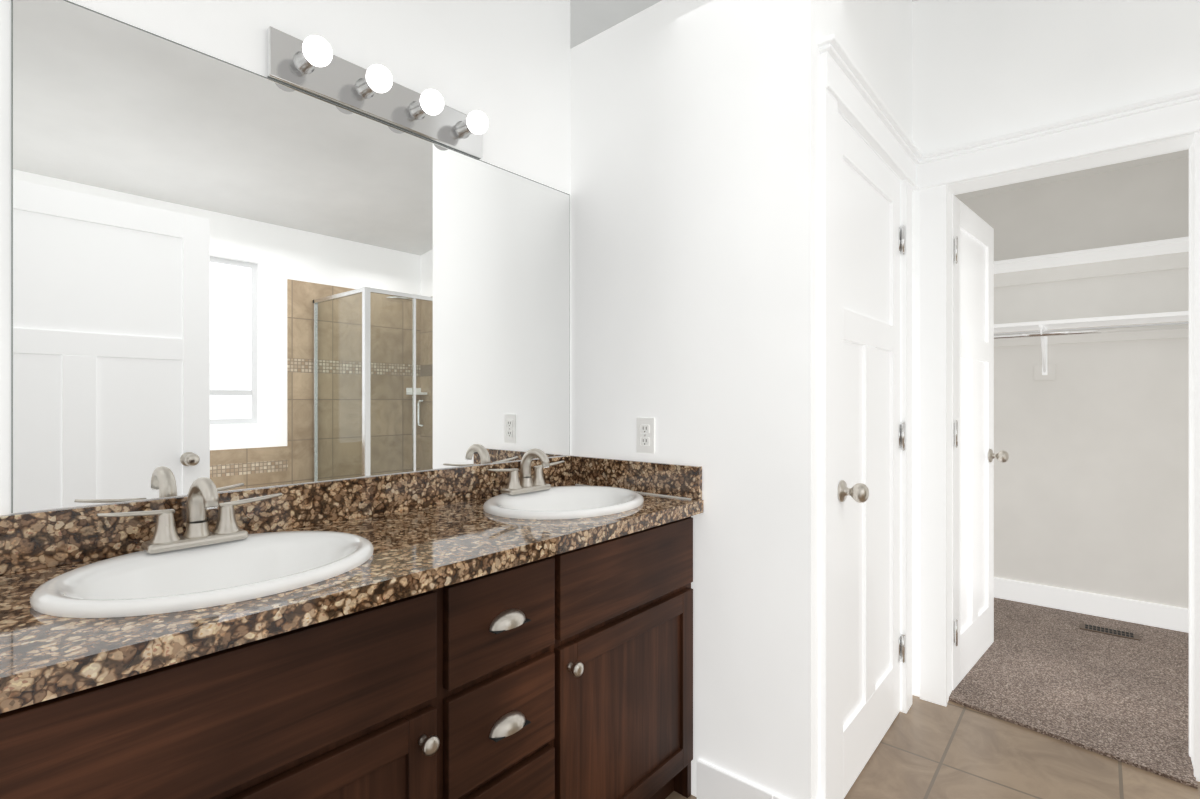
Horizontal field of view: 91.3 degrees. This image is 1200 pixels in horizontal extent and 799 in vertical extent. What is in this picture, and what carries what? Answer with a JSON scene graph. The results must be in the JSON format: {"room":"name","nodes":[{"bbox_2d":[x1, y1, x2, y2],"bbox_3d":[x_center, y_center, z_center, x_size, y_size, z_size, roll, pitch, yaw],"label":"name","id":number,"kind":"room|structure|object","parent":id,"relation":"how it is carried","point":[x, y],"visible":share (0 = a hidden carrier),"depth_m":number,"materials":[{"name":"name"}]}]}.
{"room":"bathroom","nodes":[
{"label":"bathroom","id":0,"kind":"room"},
{"bbox_2d":[0,0,569,514],"bbox_3d":[-0.703,-0.450,1.502,0.120,3.300,1.700,0,0,40],"label":"wall","id":1,"kind":"structure","parent":0,"point":[508,61],"depth_m":1.64,"materials":[{"name":"white paint"}]},
{"bbox_2d":[11,0,569,513],"bbox_3d":[-0.568,-0.267,1.563,0.005,0.931,1.416,0,0,40],"label":"mirror","id":2,"kind":"object","parent":1,"relation":"attached to","point":[235,277],"visible":1,"depth_m":1.30,"materials":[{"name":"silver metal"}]},
{"bbox_2d":[267,26,487,158],"bbox_3d":[-0.520,-0.790,1.530,0.121,0.112,0.604,0,0,40],"label":"sconce","id":3,"kind":"object","parent":1,"relation":"attached to","point":[309,66],"visible":1,"depth_m":1.48,"materials":[{"name":"white metal"}]},
{"bbox_2d":[570,0,774,796],"bbox_3d":[-0.055,-0.030,2.132,1.490,2.460,0.100,0,0,40],"label":"wall","id":4,"kind":"structure","parent":0,"point":[672,104],"depth_m":1.76,"materials":[{"name":"white paint"}]},
{"bbox_2d":[637,417,654,452],"bbox_3d":[0.146,0.115,1.890,0.070,0.114,0.006,0,0,40],"label":"outlet","id":5,"kind":"object","parent":4,"relation":"attached to","point":[645,426],"visible":1,"depth_m":1.89,"materials":[{"name":"white plastic"}]},
{"bbox_2d":[775,0,911,798],"bbox_3d":[0.874,-0.450,1.998,0.100,3.300,1.100,0,0,40],"label":"wall","id":6,"kind":"structure","parent":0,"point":[876,34],"depth_m":1.58,"materials":[{"name":"white paint"}]},
{"bbox_2d":[818,34,921,798],"bbox_3d":[0.943,0.116,1.966,0.046,2.168,1.056,0,0,40],"label":"door frame","id":7,"kind":"structure","parent":6,"relation":"attached to","point":[844,88],"depth_m":1.64,"materials":[{"name":"paint"}]},
{"bbox_2d":[838,113,904,798],"bbox_3d":[0.892,0.177,1.972,0.189,2.030,0.773,0,0,40],"label":"door","id":8,"kind":"structure","parent":6,"relation":"in","point":[871,239],"depth_m":1.93,"materials":[{"name":"paint"}]},
{"bbox_2d":[570,0,1188,199],"bbox_3d":[1.155,-1.615,1.765,4.090,0.754,4.550,0,0,40],"label":"ceiling","id":9,"kind":"structure","parent":0,"point":[588,18],"depth_m":2.90,"materials":[{"name":"paint"}]},
{"bbox_2d":[666,695,1199,798],"bbox_3d":[0.732,1.230,1.252,4.070,0.060,3.220,0,0,40],"label":"floor","id":10,"kind":"structure","parent":0,"point":[932,750],"depth_m":1.91,"materials":[{"name":"beige tile"}]},
{"bbox_2d":[0,448,703,798],"bbox_3d":[-0.405,0.674,1.327,0.558,1.052,1.576,0,0,40],"label":"vanity","id":11,"kind":"object","parent":10,"relation":"on","point":[523,629],"visible":1,"depth_m":1.10,"materials":[{"name":"brown wood"}]},
{"bbox_2d":[96,477,281,553],"bbox_3d":[-0.761,0.215,1.124,0.126,0.135,0.304,0,0,40],"label":"faucet","id":12,"kind":"object","parent":11,"relation":"on","point":[202,496],"depth_m":1.13,"materials":[{"name":"silver metal"}]},
{"bbox_2d":[30,531,373,617],"bbox_3d":[-0.659,0.366,1.037,0.418,0.170,0.502,0,0,40],"label":"sink","id":13,"kind":"object","parent":11,"relation":"in","point":[199,576],"depth_m":1.04,"materials":[{"name":"white ceramic"}]},
{"bbox_2d":[489,448,564,494],"bbox_3d":[-0.200,0.215,1.783,0.126,0.135,0.304,0,0,40],"label":"faucet","id":14,"kind":"object","parent":11,"relation":"on","point":[525,486],"depth_m":1.79,"materials":[{"name":"silver metal"}]},
{"bbox_2d":[483,486,643,519],"bbox_3d":[-0.098,0.366,1.696,0.418,0.170,0.502,0,0,40],"label":"sink","id":15,"kind":"object","parent":11,"relation":"in","point":[529,502],"depth_m":1.75,"materials":[{"name":"white ceramic"}]},
{"bbox_2d":[697,759,784,798],"bbox_3d":[0.473,1.140,0.616,1.760,0.120,1.634,0,0,40],"label":"baseboard","id":16,"kind":"structure","parent":10,"relation":"on","point":[713,782],"depth_m":1.70,"materials":[{"name":"paint"}]},
{"bbox_2d":[912,0,1199,768],"bbox_3d":[1.133,-0.450,2.579,2.960,3.300,0.120,0,0,40],"label":"wall","id":17,"kind":"structure","parent":0,"point":[982,69],"depth_m":2.14,"materials":[{"name":"paint"}]},
{"bbox_2d":[953,195,1008,689],"bbox_3d":[1.692,0.177,2.636,0.188,2.030,0.693,0,0,40],"label":"closet door","id":18,"kind":"structure","parent":17,"relation":"in","point":[973,238],"depth_m":2.61,"materials":[{"name":"paint"}]},
{"bbox_2d":[916,88,1199,781],"bbox_3d":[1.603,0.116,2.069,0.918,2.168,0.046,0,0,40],"label":"trim","id":19,"kind":"structure","parent":17,"relation":"attached to","point":[1176,115],"depth_m":2.29,"materials":[{"name":"paint"}]},
{"bbox_2d":[949,597,1197,788],"bbox_3d":[2.022,1.224,2.821,1.920,0.072,1.778,0,0,40],"label":"floor","id":20,"kind":"structure","parent":0,"point":[1125,700],"depth_m":2.45,"materials":[{"name":"grey carpet"}]},
{"bbox_2d":[1080,623,1139,640],"bbox_3d":[2.598,1.185,2.997,0.230,0.006,0.086,0,0,40],"label":"floor vent","id":21,"kind":"object","parent":20,"relation":"in","point":[1118,633],"visible":1,"depth_m":2.99,"materials":[{"name":"brown"}]},
{"bbox_2d":[960,157,1188,608],"bbox_3d":[2.559,-0.100,3.453,1.920,2.600,0.120,0,0,40],"label":"wall","id":22,"kind":"structure","parent":0,"point":[1091,493],"depth_m":3.23,"materials":[{"name":"paint"}]},
{"bbox_2d":[994,237,1188,287],"bbox_3d":[2.421,-0.722,3.290,1.916,0.100,0.303,0,0,40],"label":"closet shelf","id":23,"kind":"object","parent":22,"relation":"attached to","point":[1167,254],"visible":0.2,"depth_m":3.15,"materials":[{"name":"paint"}]},
{"bbox_2d":[994,577,1188,632],"bbox_3d":[2.044,1.128,2.847,1.920,0.120,1.470,0,0,40],"label":"baseboard","id":24,"kind":"structure","parent":22,"relation":"attached to","point":[1128,610],"depth_m":3.22,"materials":[{"name":"paint"}]},
{"bbox_2d":[994,311,1188,346],"bbox_3d":[2.421,-0.367,3.290,1.916,0.105,0.303,0,0,40],"label":"closet shelf","id":25,"kind":"object","parent":22,"relation":"attached to","point":[1181,316],"visible":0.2,"depth_m":3.13,"materials":[{"name":"paint"}]},
{"bbox_2d":[994,322,1188,380],"bbox_3d":[2.422,-0.254,3.292,1.912,0.289,0.298,0,0,40],"label":"rod","id":26,"kind":"object","parent":22,"relation":"attached to","point":[1045,371],"visible":0.46,"depth_m":3.12,"materials":[{"name":"silver metal"}]}
]}

